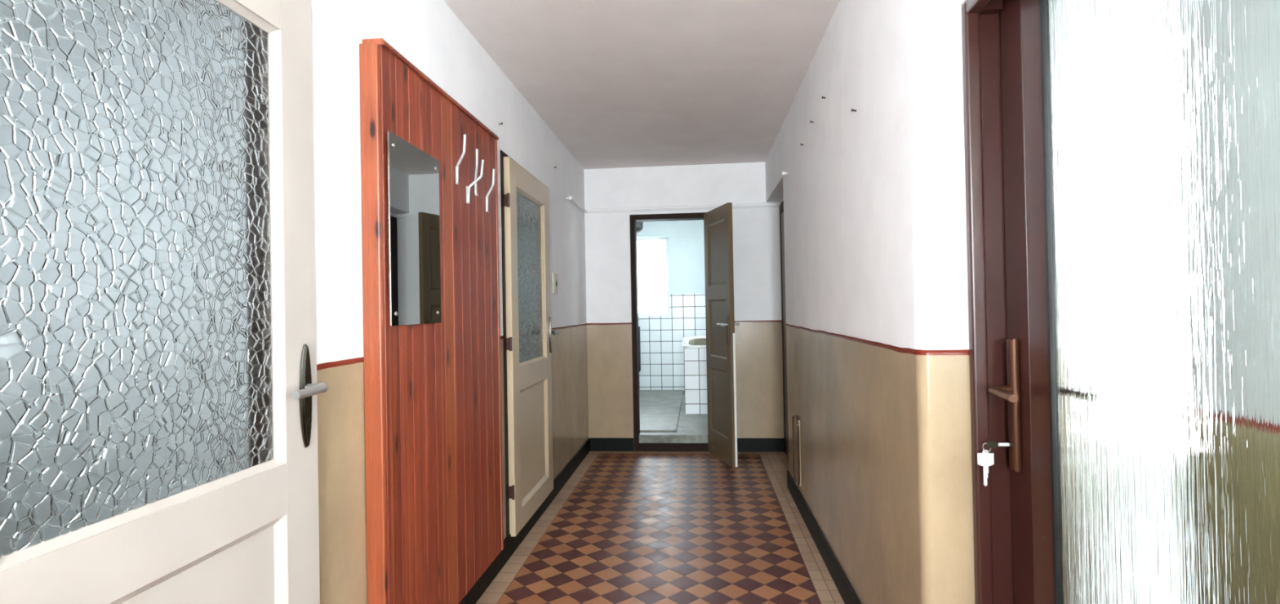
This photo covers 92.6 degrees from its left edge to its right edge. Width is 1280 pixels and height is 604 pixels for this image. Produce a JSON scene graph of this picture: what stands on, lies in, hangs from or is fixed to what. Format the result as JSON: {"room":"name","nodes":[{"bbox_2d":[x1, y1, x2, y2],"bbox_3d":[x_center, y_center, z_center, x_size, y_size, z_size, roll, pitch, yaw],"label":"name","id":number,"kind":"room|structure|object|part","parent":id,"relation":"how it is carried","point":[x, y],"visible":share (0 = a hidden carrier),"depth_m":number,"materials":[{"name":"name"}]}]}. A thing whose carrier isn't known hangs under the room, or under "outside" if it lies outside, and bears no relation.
{"room":"apartment hallway","nodes":[
{"label":"apartment hallway","id":0,"kind":"room"},
{"bbox_2d":[311,0,588,603],"bbox_3d":[-0.848,0.043,1.889,0.120,2.440,7.100,-1,-1,5],"label":"wall","id":1,"kind":"structure","parent":0,"point":[428,33],"depth_m":1.75,"materials":[{"name":"paint"}]},
{"bbox_2d":[0,0,328,603],"bbox_3d":[-0.875,0.243,1.081,0.222,2.025,0.859,-1,-1,5],"label":"door","id":2,"kind":"structure","parent":1,"relation":"in","point":[159,388],"depth_m":1.07,"materials":[{"name":"beige paint"}]},
{"bbox_3d":[-0.830,0.755,1.084,0.026,0.561,0.576,-1,-1,5],"label":"panel","id":3,"kind":"part","parent":2,"relation":"part of","materials":[{"name":"beige paint"}]},
{"bbox_3d":[-0.786,0.221,1.441,0.010,0.243,0.042,-1,-1,5],"label":"handle plate","id":4,"kind":"part","parent":2,"relation":"part of","materials":[{"name":"metal"}]},
{"bbox_3d":[-0.762,0.201,1.391,0.056,0.026,0.114,-1,-1,5],"label":"lever","id":5,"kind":"part","parent":2,"relation":"part of","materials":[{"name":"metal"}]},
{"bbox_2d":[359,38,503,603],"bbox_3d":[-0.686,0.178,2.276,0.122,1.887,1.047,-1,-1,5],"label":"coat rack","id":6,"kind":"object","parent":1,"relation":"attached to","point":[434,525],"visible":1,"depth_m":2.09,"materials":[{"name":"red wood"}]},
{"bbox_2d":[387,130,441,325],"bbox_3d":[-0.718,-0.215,1.973,0.009,0.572,0.364,-1,-1,4],"label":"wall mirror","id":7,"kind":"object","parent":6,"relation":"attached to","point":[413,174],"visible":1,"depth_m":1.94,"materials":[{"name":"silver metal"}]},
{"bbox_3d":[-0.730,-0.756,2.296,0.067,0.018,1.029,-1,-1,5],"label":"moulding","id":8,"kind":"part","parent":6,"relation":"part of","materials":[{"name":"red wood"}]},
{"bbox_3d":[-0.668,0.192,2.789,0.060,1.868,0.021,-1,-1,5],"label":"moulding","id":9,"kind":"part","parent":6,"relation":"part of","materials":[{"name":"red wood"}]},
{"bbox_2d":[458,438,590,603],"bbox_3d":[-0.760,1.206,1.887,0.012,0.112,6.830,-1,-1,5],"label":"baseboard","id":10,"kind":"structure","parent":1,"relation":"attached to","point":[511,544],"depth_m":3.18,"materials":[{"name":"black tile"}]},
{"bbox_2d":[500,150,559,537],"bbox_3d":[-0.649,0.261,3.451,0.222,2.025,0.852,-1,-1,5],"label":"door","id":11,"kind":"structure","parent":1,"relation":"in","point":[527,332],"depth_m":3.35,"materials":[{"name":"beige paint"}]},
{"bbox_3d":[-0.629,-0.130,3.464,0.006,0.933,0.571,-1,-1,5],"label":"glass pane","id":12,"kind":"part","parent":11,"relation":"part of","materials":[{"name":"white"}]},
{"bbox_3d":[-0.604,0.765,3.455,0.026,0.605,0.575,-1,-1,5],"label":"panel","id":13,"kind":"part","parent":11,"relation":"part of","materials":[{"name":"beige paint"}]},
{"bbox_3d":[-0.560,0.205,3.824,0.010,0.230,0.038,-1,-1,5],"label":"handle plate","id":14,"kind":"part","parent":11,"relation":"part of","materials":[{"name":"metal"}]},
{"bbox_3d":[-0.536,0.190,3.773,0.056,0.026,0.114,-1,-1,5],"label":"lever","id":15,"kind":"part","parent":11,"relation":"part of","materials":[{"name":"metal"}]},
{"bbox_2d":[551,273,557,293],"bbox_3d":[-0.569,-0.124,4.128,0.019,0.135,0.120,-1,-1,5],"label":"light switch","id":16,"kind":"object","parent":1,"relation":"attached to","point":[554,276],"visible":1,"depth_m":4.10,"materials":[{"name":"beige plastic"}]},
{"bbox_2d":[566,195,587,212],"bbox_3d":[-0.493,-0.774,4.916,0.046,0.032,0.734,-1,-1,5],"label":"rod","id":17,"kind":"object","parent":1,"relation":"attached to","point":[570,197],"visible":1,"depth_m":4.75,"materials":[{"name":"white paint"}]},
{"bbox_3d":[-0.490,-0.778,4.928,0.014,0.021,0.708,-1,-1,5],"label":"rod","id":18,"kind":"part","parent":17,"relation":"part of","materials":[{"name":"white paint"}]},
{"bbox_2d":[443,0,839,168],"bbox_3d":[0.041,-1.254,1.814,2.014,0.120,7.100,-1,-1,5],"label":"ceiling","id":19,"kind":"structure","parent":0,"point":[620,83],"depth_m":3.08,"materials":[{"name":"paint"}]},
{"bbox_2d":[475,451,844,603],"bbox_3d":[0.098,1.304,1.739,1.984,0.120,7.000,-1,-1,5],"label":"floor","id":20,"kind":"structure","parent":0,"point":[625,527],"depth_m":3.23,"materials":[{"name":"tile"}]},
{"bbox_2d":[636,219,706,391],"bbox_3d":[0.820,0.079,8.079,2.400,2.420,0.158,-1,-1,5],"label":"wall","id":21,"kind":"structure","parent":0,"point":[661,337],"depth_m":8.04,"materials":[{"name":"white tile"}]},
{"bbox_2d":[636,236,669,316],"bbox_3d":[0.041,-0.336,8.186,0.705,1.050,0.050,-1,-1,5],"label":"window","id":22,"kind":"structure","parent":21,"relation":"in","point":[658,238],"depth_m":8.13,"materials":[{"name":"white paint"}]},
{"bbox_2d":[639,391,707,443],"bbox_3d":[0.708,1.264,6.659,2.600,0.230,2.890,-1,-1,5],"label":"floor","id":23,"kind":"structure","parent":0,"point":[691,428],"depth_m":5.33,"materials":[{"name":"concrete"}]},
{"bbox_2d":[639,390,684,431],"bbox_3d":[0.104,1.158,6.722,0.690,0.024,2.640,-1,-1,5],"label":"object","id":24,"kind":"structure","parent":23,"relation":"on","point":[660,410],"depth_m":6.47,"materials":[{"name":"concrete"}]},
{"bbox_2d":[682,335,707,413],"bbox_3d":[0.783,0.761,6.525,0.636,0.778,0.570,-1,-1,5],"label":"tiled washstand","id":25,"kind":"object","parent":23,"relation":"on","point":[695,347],"visible":0.46,"depth_m":6.27,"materials":[{"name":"white tile"}]},
{"bbox_2d":[682,335,706,348],"bbox_3d":[0.778,0.465,6.527,0.636,0.185,0.570,-1,-1,5],"label":"basin","id":26,"kind":"object","parent":25,"relation":"in","point":[699,341],"depth_m":6.72,"materials":[{"name":"white ceramic"}]},
{"bbox_2d":[583,161,784,451],"bbox_3d":[0.460,0.050,5.270,1.844,2.440,0.120,-1,-1,5],"label":"wall","id":27,"kind":"structure","parent":0,"point":[756,231],"depth_m":5.22,"materials":[{"name":"paint"}]},
{"bbox_2d":[629,212,708,451],"bbox_3d":[0.273,0.259,5.285,0.677,2.030,0.142,-1,-1,5],"label":"frame","id":28,"kind":"object","parent":27,"relation":"attached to","point":[638,446],"visible":0.78,"depth_m":5.24,"materials":[{"name":"brown paint"}]},
{"bbox_2d":[584,202,781,213],"bbox_3d":[0.352,-0.804,5.215,1.672,0.040,0.022,-1,-1,5],"label":"ledge","id":29,"kind":"object","parent":27,"relation":"attached to","point":[765,204],"visible":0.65,"depth_m":5.21,"materials":[{"name":"paint"}]},
{"bbox_2d":[590,438,784,452],"bbox_3d":[0.395,1.215,5.201,1.660,0.112,0.012,-1,-1,5],"label":"baseboard","id":30,"kind":"structure","parent":27,"relation":"attached to","point":[758,445],"depth_m":5.15,"materials":[{"name":"black tile"}]},
{"bbox_2d":[703,202,739,468],"bbox_3d":[0.636,0.254,4.904,0.159,2.010,0.581,-1,-1,-13],"label":"door","id":31,"kind":"structure","parent":27,"relation":"in","point":[717,222],"depth_m":4.84,"materials":[{"name":"beige paint"}]},
{"bbox_3d":[0.625,-0.388,4.905,0.032,0.505,0.395,-1,-1,-13],"label":"panel","id":32,"kind":"part","parent":31,"relation":"part of","materials":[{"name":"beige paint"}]},
{"bbox_3d":[0.636,0.212,4.899,0.032,0.465,0.395,-1,-1,-13],"label":"panel","id":33,"kind":"part","parent":31,"relation":"part of","materials":[{"name":"beige paint"}]},
{"bbox_3d":[0.647,0.799,4.894,0.032,0.520,0.395,-1,-1,-13],"label":"panel","id":34,"kind":"part","parent":31,"relation":"part of","materials":[{"name":"beige paint"}]},
{"bbox_3d":[0.630,0.173,4.694,0.058,0.023,0.107,-1,-1,-13],"label":"lever","id":35,"kind":"part","parent":31,"relation":"part of","materials":[{"name":"silver metal"}]},
{"bbox_3d":[0.690,0.211,4.665,0.048,0.230,0.044,-1,-1,-13],"label":"handle plate","id":36,"kind":"part","parent":31,"relation":"part of","materials":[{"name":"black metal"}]},
{"bbox_2d":[764,0,975,603],"bbox_3d":[0.900,0.009,1.722,0.295,2.440,7.100,-1,-1,5],"label":"wall","id":37,"kind":"structure","parent":0,"point":[873,195],"depth_m":1.94,"materials":[{"name":"paint"}]},
{"bbox_2d":[779,200,788,457],"bbox_3d":[1.115,0.222,4.588,0.074,2.060,1.108,-1,-1,5],"label":"door","id":38,"kind":"structure","parent":37,"relation":"in","point":[781,206],"depth_m":4.98,"materials":[{"name":"brown paint"}]},
{"bbox_2d":[792,414,800,487],"bbox_3d":[0.949,0.897,3.705,0.017,0.421,0.202,-1,-1,5],"label":"hatch","id":39,"kind":"object","parent":37,"relation":"attached to","point":[796,422],"visible":1,"depth_m":3.69,"materials":[{"name":"paint"}]},
{"bbox_2d":[786,471,861,603],"bbox_3d":[0.721,1.172,1.228,0.012,0.112,5.800,-1,-1,5],"label":"baseboard","id":40,"kind":"structure","parent":37,"relation":"attached to","point":[845,588],"depth_m":2.90,"materials":[{"name":"black tile"}]},
{"bbox_2d":[961,0,1279,603],"bbox_3d":[0.931,0.163,1.065,0.222,2.120,1.100,-1,-1,5],"label":"door","id":41,"kind":"structure","parent":37,"relation":"in","point":[1122,157],"depth_m":1.18,"materials":[{"name":"brown wood"}]},
{"bbox_3d":[0.914,0.163,1.067,0.188,2.120,1.100,-1,-1,5],"label":"frame","id":42,"kind":"part","parent":41,"relation":"part of","materials":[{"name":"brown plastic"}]},
{"bbox_2d":[986,440,1008,448],"bbox_3d":[0.918,0.361,1.549,0.072,0.018,0.002,-1,-1,5],"label":"key","id":43,"kind":"object","parent":41,"relation":"in","point":[990,444],"visible":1,"depth_m":1.55,"materials":[{"name":"silver metal"}]},
{"bbox_3d":[0.929,0.361,1.548,0.050,0.008,0.002,-1,-1,5],"label":"key blade","id":44,"kind":"part","parent":43,"relation":"part of","materials":[{"name":"silver metal"}]},
{"bbox_3d":[0.903,0.224,1.500,0.063,0.026,0.128,-1,-1,5],"label":"lever","id":45,"kind":"part","parent":41,"relation":"part of","materials":[{"name":"brown metal"}]},
{"bbox_3d":[0.946,0.259,1.547,0.021,0.335,0.034,-1,-1,5],"label":"handle plate","id":46,"kind":"part","parent":41,"relation":"part of","materials":[{"name":"brown metal"}]},
{"bbox_3d":[0.941,0.162,1.065,0.065,2.080,1.058,-1,-1,5],"label":"frame","id":47,"kind":"part","parent":41,"relation":"part of","materials":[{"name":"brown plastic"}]},
{"bbox_3d":[-0.552,0.093,6.858,0.100,2.420,2.850,-1,-1,5],"label":"wall","id":48,"kind":"structure","parent":0,"visible":0},
{"bbox_2d":[638,325,640,372],"bbox_3d":[-0.280,0.701,6.029,0.575,0.920,0.100,-1,-1,5],"label":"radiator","id":49,"kind":"object","parent":48,"relation":"attached to","point":[639,342],"visible":0.09,"depth_m":5.96,"materials":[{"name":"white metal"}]},
{"bbox_2d":[635,222,643,233],"bbox_3d":[-0.271,-0.758,6.260,0.605,0.700,0.570,-1,-1,5],"label":"water heater","id":50,"kind":"object","parent":48,"relation":"attached to","point":[639,225],"visible":0.04,"depth_m":6.14,"materials":[{"name":"white metal"}]},
{"bbox_3d":[0.880,0.370,1.553,0.020,0.022,0.010,-1,-1,5],"label":"ring","id":51,"kind":"object","parent":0,"visible":0},
{"bbox_2d":[977,449,994,486],"bbox_3d":[0.878,0.422,1.553,0.040,0.092,0.004,-1,-1,5],"label":"key","id":52,"kind":"object","parent":51,"relation":"hanging from","point":[985,460],"visible":1,"depth_m":1.55,"materials":[{"name":"silver metal"}]},
{"bbox_3d":[0.878,0.442,1.552,0.012,0.052,0.002,-1,-1,5],"label":"key blade","id":53,"kind":"part","parent":52,"relation":"part of","materials":[{"name":"silver metal"}]}
]}

